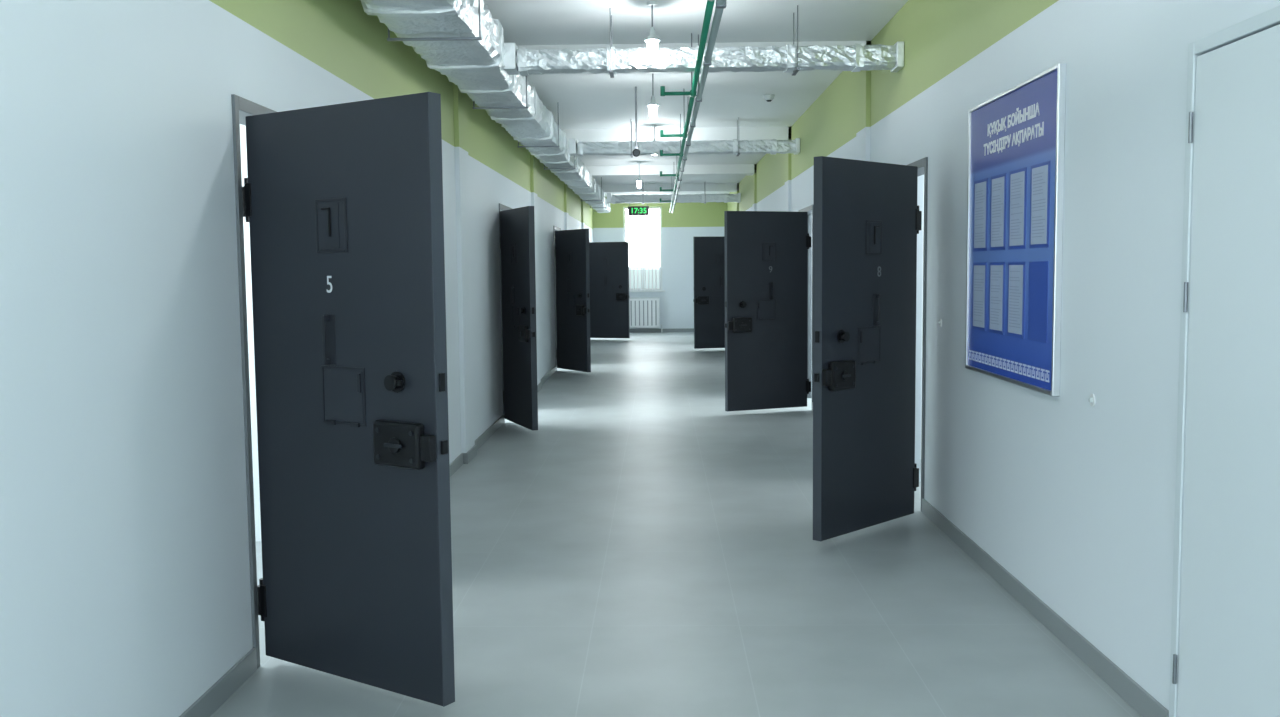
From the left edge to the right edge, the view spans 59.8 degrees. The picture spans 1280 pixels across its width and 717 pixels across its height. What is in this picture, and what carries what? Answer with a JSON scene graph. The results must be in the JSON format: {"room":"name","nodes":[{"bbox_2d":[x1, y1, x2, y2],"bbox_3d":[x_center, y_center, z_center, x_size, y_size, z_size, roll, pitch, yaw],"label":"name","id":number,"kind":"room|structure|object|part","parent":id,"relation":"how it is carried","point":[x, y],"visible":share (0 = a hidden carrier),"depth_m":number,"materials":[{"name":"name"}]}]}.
{"room":"prison interior","nodes":[
{"label":"prison interior","id":0,"kind":"room"},
{"bbox_2d":[240,124,260,540],"bbox_3d":[-2.885,-0.274,4.896,2.480,2.780,2.495,0,5,1],"label":"wall","id":1,"kind":"structure","parent":0,"point":[242,127],"depth_m":6.07,"materials":[{"name":"paint"}]},
{"bbox_2d":[0,0,592,716],"bbox_3d":[-1.413,-1.020,11.682,0.235,3.150,28.600,0,5,1],"label":"wall","id":2,"kind":"structure","parent":0,"point":[125,568],"depth_m":3.34,"materials":[{"name":"paint"}]},
{"bbox_2d":[231,94,275,668],"bbox_3d":[-1.506,0.065,4.624,0.142,2.120,1.085,0,5,1],"label":"door frame","id":3,"kind":"structure","parent":2,"relation":"in","point":[241,107],"depth_m":4.10,"materials":[{"name":"metal"}]},
{"bbox_2d":[242,92,454,706],"bbox_3d":[-1.048,0.136,3.871,0.976,2.000,0.117,3,6,34],"label":"door","id":4,"kind":"structure","parent":3,"relation":"attached to","point":[343,203],"depth_m":3.81,"materials":[{"name":"metal"}]},
{"bbox_3d":[-1.081,-0.065,3.850,0.058,0.175,0.025,3,6,34],"label":"pull handle","id":5,"kind":"part","parent":4,"relation":"part of","materials":[{"name":"metal"}]},
{"bbox_3d":[-1.022,0.128,3.841,0.191,0.176,0.003,3,6,34],"label":"hatch panel","id":6,"kind":"part","parent":4,"relation":"part of","materials":[{"name":"grey metal"}]},
{"bbox_3d":[-0.814,0.079,3.671,0.052,0.052,0.031,3,6,34],"label":"knob","id":7,"kind":"part","parent":4,"relation":"part of","materials":[{"name":"black metal"}]},
{"bbox_3d":[-0.798,0.081,3.655,0.045,0.020,0.013,3,6,34],"label":"lever","id":8,"kind":"part","parent":4,"relation":"part of","materials":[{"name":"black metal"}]},
{"bbox_2d":[179,365,556,716],"bbox_3d":[-1.290,0.507,11.803,0.049,0.085,28.600,0,5,1],"label":"baseboard","id":9,"kind":"structure","parent":2,"relation":"attached to","point":[219,692],"depth_m":3.98,"materials":[{"name":"tile"}]},
{"bbox_2d":[499,203,511,422],"bbox_3d":[-1.392,-0.470,11.274,0.142,2.120,1.060,0,5,1],"label":"door frame","id":10,"kind":"structure","parent":2,"relation":"in","point":[502,207],"depth_m":10.76,"materials":[{"name":"metal"}]},
{"bbox_2d":[500,206,537,430],"bbox_3d":[-1.154,-0.384,10.352,0.117,2.000,0.976,-3,5,-23],"label":"door","id":11,"kind":"structure","parent":10,"relation":"attached to","point":[517,225],"depth_m":10.21,"materials":[{"name":"black metal"}]},
{"bbox_3d":[-1.184,-0.586,10.349,0.025,0.175,0.058,-3,5,-23],"label":"pull handle","id":12,"kind":"part","parent":11,"relation":"part of","materials":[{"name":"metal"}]},
{"bbox_3d":[-1.148,-0.391,10.312,0.003,0.176,0.191,-3,5,-23],"label":"hatch panel","id":13,"kind":"part","parent":11,"relation":"part of","materials":[{"name":"grey metal"}]},
{"bbox_2d":[554,226,560,364],"bbox_3d":[-1.296,-0.916,16.805,0.142,2.120,1.060,0,5,1],"label":"door frame","id":14,"kind":"structure","parent":2,"relation":"in","point":[555,227],"depth_m":16.29,"materials":[{"name":"metal"}]},
{"bbox_2d":[555,229,590,371],"bbox_3d":[-0.989,-0.832,15.914,0.117,2.000,0.976,-3,5,-32],"label":"door","id":15,"kind":"structure","parent":14,"relation":"attached to","point":[572,271],"depth_m":15.84,"materials":[{"name":"black metal"}]},
{"bbox_3d":[-1.021,-1.034,15.906,0.025,0.175,0.058,-3,5,-32],"label":"pull handle","id":16,"kind":"part","parent":15,"relation":"part of","materials":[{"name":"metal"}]},
{"bbox_3d":[-0.977,-0.839,15.876,0.002,0.176,0.191,-3,5,-32],"label":"hatch panel","id":17,"kind":"part","parent":15,"relation":"part of","materials":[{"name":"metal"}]},
{"bbox_2d":[593,197,726,328],"bbox_3d":[0.474,-2.189,26.004,3.515,3.150,0.200,0,5,1],"label":"wall","id":18,"kind":"structure","parent":0,"point":[687,221],"depth_m":25.86,"materials":[{"name":"paint"}]},
{"bbox_2d":[623,207,664,291],"bbox_3d":[0.067,-2.536,25.908,1.010,1.975,0.210,0,5,1],"label":"window","id":19,"kind":"structure","parent":18,"relation":"in","point":[643,234],"depth_m":25.98,"materials":[{"name":"white glass"}]},
{"bbox_3d":[0.076,-1.566,25.945,1.010,0.035,0.130,0,5,1],"label":"sill","id":20,"kind":"part","parent":19,"relation":"part of","materials":[{"name":"white plastic"}]},
{"bbox_2d":[630,328,693,332],"bbox_3d":[0.488,-0.653,26.020,3.115,0.085,0.014,0,5,1],"label":"baseboard","id":21,"kind":"structure","parent":18,"relation":"attached to","point":[683,329],"depth_m":26.01,"materials":[{"name":"tile"}]},
{"bbox_2d":[210,332,1141,716],"bbox_3d":[0.218,0.578,11.883,8.800,0.100,28.800,0,5,1],"label":"floor","id":22,"kind":"structure","parent":0,"point":[648,549],"depth_m":5.14,"materials":[{"name":"tile"}]},
{"bbox_2d":[629,297,661,332],"bbox_3d":[0.116,-1.009,25.907,0.802,0.820,0.190,0,5,1],"label":"radiator","id":23,"kind":"object","parent":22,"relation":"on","point":[644,312],"visible":0.84,"depth_m":25.81,"materials":[{"name":"white metal"}]},
{"bbox_3d":[0.084,-1.055,25.861,0.740,0.680,0.060,0,5,1],"label":"panel","id":24,"kind":"part","parent":23,"relation":"part of","materials":[{"name":"white metal"}]},
{"bbox_2d":[483,0,907,196],"bbox_3d":[0.213,-2.587,11.628,3.515,0.250,28.800,0,5,1],"label":"ceiling","id":25,"kind":"structure","parent":0,"point":[592,107],"depth_m":9.91,"materials":[{"name":"paint"}]},
{"bbox_2d":[361,0,611,212],"bbox_3d":[-0.941,-2.543,13.728,0.537,0.451,22.768,0,5,1],"label":"ventilation duct","id":26,"kind":"object","parent":25,"relation":"hanging from","point":[461,40],"visible":1,"depth_m":7.10,"materials":[{"name":"silver metal"}]},
{"bbox_2d":[632,87,639,156],"bbox_3d":[-0.035,-2.175,10.246,0.072,0.645,0.176,0,5,1],"label":"security camera","id":27,"kind":"object","parent":25,"relation":"hanging from","point":[636,152],"visible":1,"depth_m":10.24,"materials":[{"name":"metal"}]},
{"bbox_2d":[628,203,648,215],"bbox_3d":[-0.034,-3.499,25.505,0.480,0.450,0.062,0,5,1],"label":"digital display","id":28,"kind":"object","parent":25,"relation":"hanging from","point":[632,210],"visible":0.98,"depth_m":25.48,"materials":[{"name":"black plastic"}]},
{"bbox_2d":[636,162,641,187],"bbox_3d":[-0.013,-2.870,17.429,0.100,0.410,0.100,0,5,1],"label":"hanging lamp","id":29,"kind":"object","parent":25,"relation":"hanging from","point":[638,180],"visible":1,"depth_m":17.41,"materials":[{"name":"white glass"}]},
{"bbox_2d":[645,1,659,58],"bbox_3d":[0.078,-2.064,7.007,0.100,0.350,0.100,0,5,1],"label":"hanging lamp","id":30,"kind":"object","parent":25,"relation":"hanging from","point":[652,40],"visible":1,"depth_m":6.99,"materials":[{"name":"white glass"}]},
{"bbox_3d":[0.077,-2.161,6.999,0.010,0.155,0.010,0,5,1],"label":"stem","id":31,"kind":"part","parent":30,"relation":"part of","materials":[{"name":"metal"}]},
{"bbox_2d":[647,40,657,58],"bbox_3d":[0.079,-1.945,7.016,0.064,0.112,0.064,0,5,1],"label":"bulb","id":32,"kind":"object","parent":30,"relation":"on","point":[652,45],"depth_m":6.99,"materials":[{"name":"white glass"}]},
{"bbox_2d":[647,74,658,118],"bbox_3d":[0.110,-2.235,9.451,0.100,0.400,0.100,0,5,1],"label":"hanging lamp","id":33,"kind":"object","parent":25,"relation":"hanging from","point":[652,105],"visible":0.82,"depth_m":9.44,"materials":[{"name":"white glass"}]},
{"bbox_2d":[649,105,656,118],"bbox_3d":[0.111,-2.092,9.462,0.064,0.112,0.064,0,5,1],"label":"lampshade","id":34,"kind":"object","parent":33,"relation":"on","point":[652,108],"depth_m":9.44,"materials":[{"name":"white glass"}]},
{"bbox_2d":[651,125,657,140],"bbox_3d":[0.171,-2.545,12.987,0.100,0.350,0.100,0,5,1],"label":"lamp","id":35,"kind":"object","parent":25,"relation":"hanging from","point":[654,126],"visible":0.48,"depth_m":12.97,"materials":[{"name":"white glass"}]},
{"bbox_2d":[611,182,740,203],"bbox_3d":[0.694,-3.211,21.603,2.496,0.412,0.260,0,5,1],"label":"duct","id":36,"kind":"object","parent":25,"relation":"hanging from","point":[655,198],"visible":0.9,"depth_m":21.52,"materials":[{"name":"silver metal"}]},
{"bbox_2d":[660,0,714,212],"bbox_3d":[0.361,-2.508,13.338,0.250,0.484,21.000,0,5,1],"label":"pipe","id":37,"kind":"object","parent":25,"relation":"hanging from","point":[710,3],"visible":0.99,"depth_m":7.72,"materials":[{"name":"metal"}]},
{"bbox_2d":[577,117,799,157],"bbox_3d":[0.539,-2.485,12.534,2.495,0.404,0.250,0,5,1],"label":"duct","id":38,"kind":"object","parent":25,"relation":"hanging from","point":[773,146],"visible":0.89,"depth_m":12.45,"materials":[{"name":"silver metal"}]},
{"bbox_2d":[671,0,725,212],"bbox_3d":[0.516,-2.534,13.584,0.048,0.474,21.500,0,5,1],"label":"conduit","id":39,"kind":"object","parent":25,"relation":"hanging from","point":[720,4],"visible":0.92,"depth_m":7.05,"materials":[{"name":"metal"}]},
{"bbox_2d":[516,5,903,77],"bbox_3d":[0.448,-2.060,7.252,2.495,0.404,0.230,0,5,1],"label":"duct","id":40,"kind":"object","parent":25,"relation":"hanging from","point":[789,58],"visible":0.98,"depth_m":7.18,"materials":[{"name":"silver metal"}]},
{"bbox_2d":[763,94,774,101],"bbox_3d":[1.252,-2.526,10.812,0.110,0.062,0.110,0,5,1],"label":"smoke detector","id":41,"kind":"object","parent":25,"relation":"attached to","point":[768,97],"visible":1,"depth_m":10.78,"materials":[{"name":"white plastic"}]},
{"bbox_2d":[921,175,923,430],"bbox_3d":[3.152,-0.530,7.333,2.480,2.780,2.370,0,5,1],"label":"wall","id":42,"kind":"structure","parent":0,"point":[923,175],"depth_m":8.47,"materials":[{"name":"paint"}]},
{"bbox_2d":[727,0,1279,709],"bbox_3d":[1.867,-1.048,11.623,0.235,3.150,28.600,0,5,1],"label":"wall","id":43,"kind":"structure","parent":0,"point":[1075,499],"depth_m":4.25,"materials":[{"name":"paint"}]},
{"bbox_2d":[798,204,813,401],"bbox_3d":[1.855,-0.565,12.043,0.142,2.120,1.160,0,5,1],"label":"door frame","id":44,"kind":"structure","parent":43,"relation":"in","point":[809,209],"depth_m":12.53,"materials":[{"name":"metal"}]},
{"bbox_2d":[724,211,810,411],"bbox_3d":[1.307,-0.483,11.284,0.976,2.000,0.117,-2,5,-22],"label":"door","id":45,"kind":"structure","parent":44,"relation":"attached to","point":[766,251],"depth_m":11.26,"materials":[{"name":"black metal"}]},
{"bbox_3d":[1.274,-0.491,11.260,0.191,0.176,0.003,-2,5,-22],"label":"hatch panel","id":46,"kind":"part","parent":45,"relation":"part of","materials":[{"name":"grey metal"}]},
{"bbox_3d":[1.334,-0.684,11.257,0.058,0.175,0.025,-2,5,-22],"label":"pull handle","id":47,"kind":"part","parent":45,"relation":"part of","materials":[{"name":"metal"}]},
{"bbox_2d":[813,156,921,541],"bbox_3d":[1.270,-0.067,6.105,0.117,2.000,0.976,4,6,45],"label":"door","id":48,"kind":"structure","parent":43,"relation":"in","point":[867,217],"depth_m":6.03,"materials":[{"name":"metal"}]},
{"bbox_3d":[1.077,-0.116,5.865,0.031,0.052,0.052,4,6,45],"label":"knob","id":49,"kind":"part","parent":48,"relation":"part of","materials":[{"name":"black metal"}]},
{"bbox_3d":[1.250,-0.074,6.071,0.002,0.176,0.191,4,6,45],"label":"hatch panel","id":50,"kind":"part","parent":48,"relation":"part of","materials":[{"name":"metal"}]},
{"bbox_3d":[1.300,-0.269,6.091,0.025,0.175,0.058,4,6,45],"label":"pull handle","id":51,"kind":"part","parent":48,"relation":"part of","materials":[{"name":"metal"}]},
{"bbox_2d":[908,157,927,511],"bbox_3d":[1.770,-0.168,7.110,0.142,2.120,0.960,0,5,1],"label":"door frame","id":52,"kind":"structure","parent":43,"relation":"in","point":[922,164],"depth_m":6.64,"materials":[{"name":"metal"}]},
{"bbox_2d":[812,402,1168,716],"bbox_3d":[1.775,0.481,11.748,0.049,0.085,28.600,0,5,1],"label":"baseboard","id":53,"kind":"structure","parent":43,"relation":"attached to","point":[1138,698],"depth_m":4.42,"materials":[{"name":"tile"}]},
{"bbox_2d":[965,63,1065,395],"bbox_3d":[1.655,-0.549,5.000,0.030,1.300,1.270,0,5,1],"label":"notice board","id":54,"kind":"object","parent":43,"relation":"attached to","point":[1016,136],"visible":1,"depth_m":4.85,"materials":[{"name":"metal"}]},
{"bbox_2d":[1088,394,1095,406],"bbox_3d":[1.652,0.152,4.078,0.015,0.048,0.048,0,5,1],"label":"wall plate","id":55,"kind":"object","parent":43,"relation":"attached to","point":[1092,399],"visible":1,"depth_m":4.07,"materials":[{"name":"white plastic"}]},
{"bbox_2d":[1169,5,1279,716],"bbox_3d":[1.688,0.168,2.879,0.140,2.130,1.030,0,5,1],"label":"door","id":56,"kind":"structure","parent":43,"relation":"in","point":[1225,655],"depth_m":3.08,"materials":[{"name":"metal"}]},
{"bbox_3d":[2.004,-1.263,20.714,0.142,2.120,1.160,0,5,1],"label":"door","id":57,"kind":"structure","parent":43,"relation":"in","visible":0},
{"bbox_2d":[693,237,724,348],"bbox_3d":[1.437,-1.187,20.022,0.976,2.000,0.117,-2,5,-13],"label":"door","id":58,"kind":"structure","parent":57,"relation":"attached to","point":[709,252],"depth_m":19.97,"materials":[{"name":"black metal"}]},
{"bbox_3d":[1.401,-1.195,20.003,0.191,0.176,0.003,-2,5,-13],"label":"hatch panel","id":59,"kind":"part","parent":58,"relation":"part of","materials":[{"name":"grey metal"}]},
{"bbox_3d":[1.462,-1.387,19.990,0.058,0.175,0.025,-2,5,-13],"label":"pull handle","id":60,"kind":"part","parent":58,"relation":"part of","materials":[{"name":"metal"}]},
{"bbox_3d":[-1.174,-1.490,23.931,0.142,2.120,1.060,0,5,1],"label":"door","id":61,"kind":"structure","parent":0,"visible":0},
{"bbox_2d":[589,242,629,337],"bbox_3d":[-0.685,-1.425,23.255,0.976,2.000,0.117,1,5,21],"label":"door","id":62,"kind":"structure","parent":61,"relation":"attached to","point":[608,261],"depth_m":23.23,"materials":[{"name":"black metal"}]},
{"bbox_3d":[-0.653,-1.434,23.231,0.191,0.176,0.003,1,5,21],"label":"hatch panel","id":63,"kind":"part","parent":62,"relation":"part of","materials":[{"name":"grey metal"}]}
]}

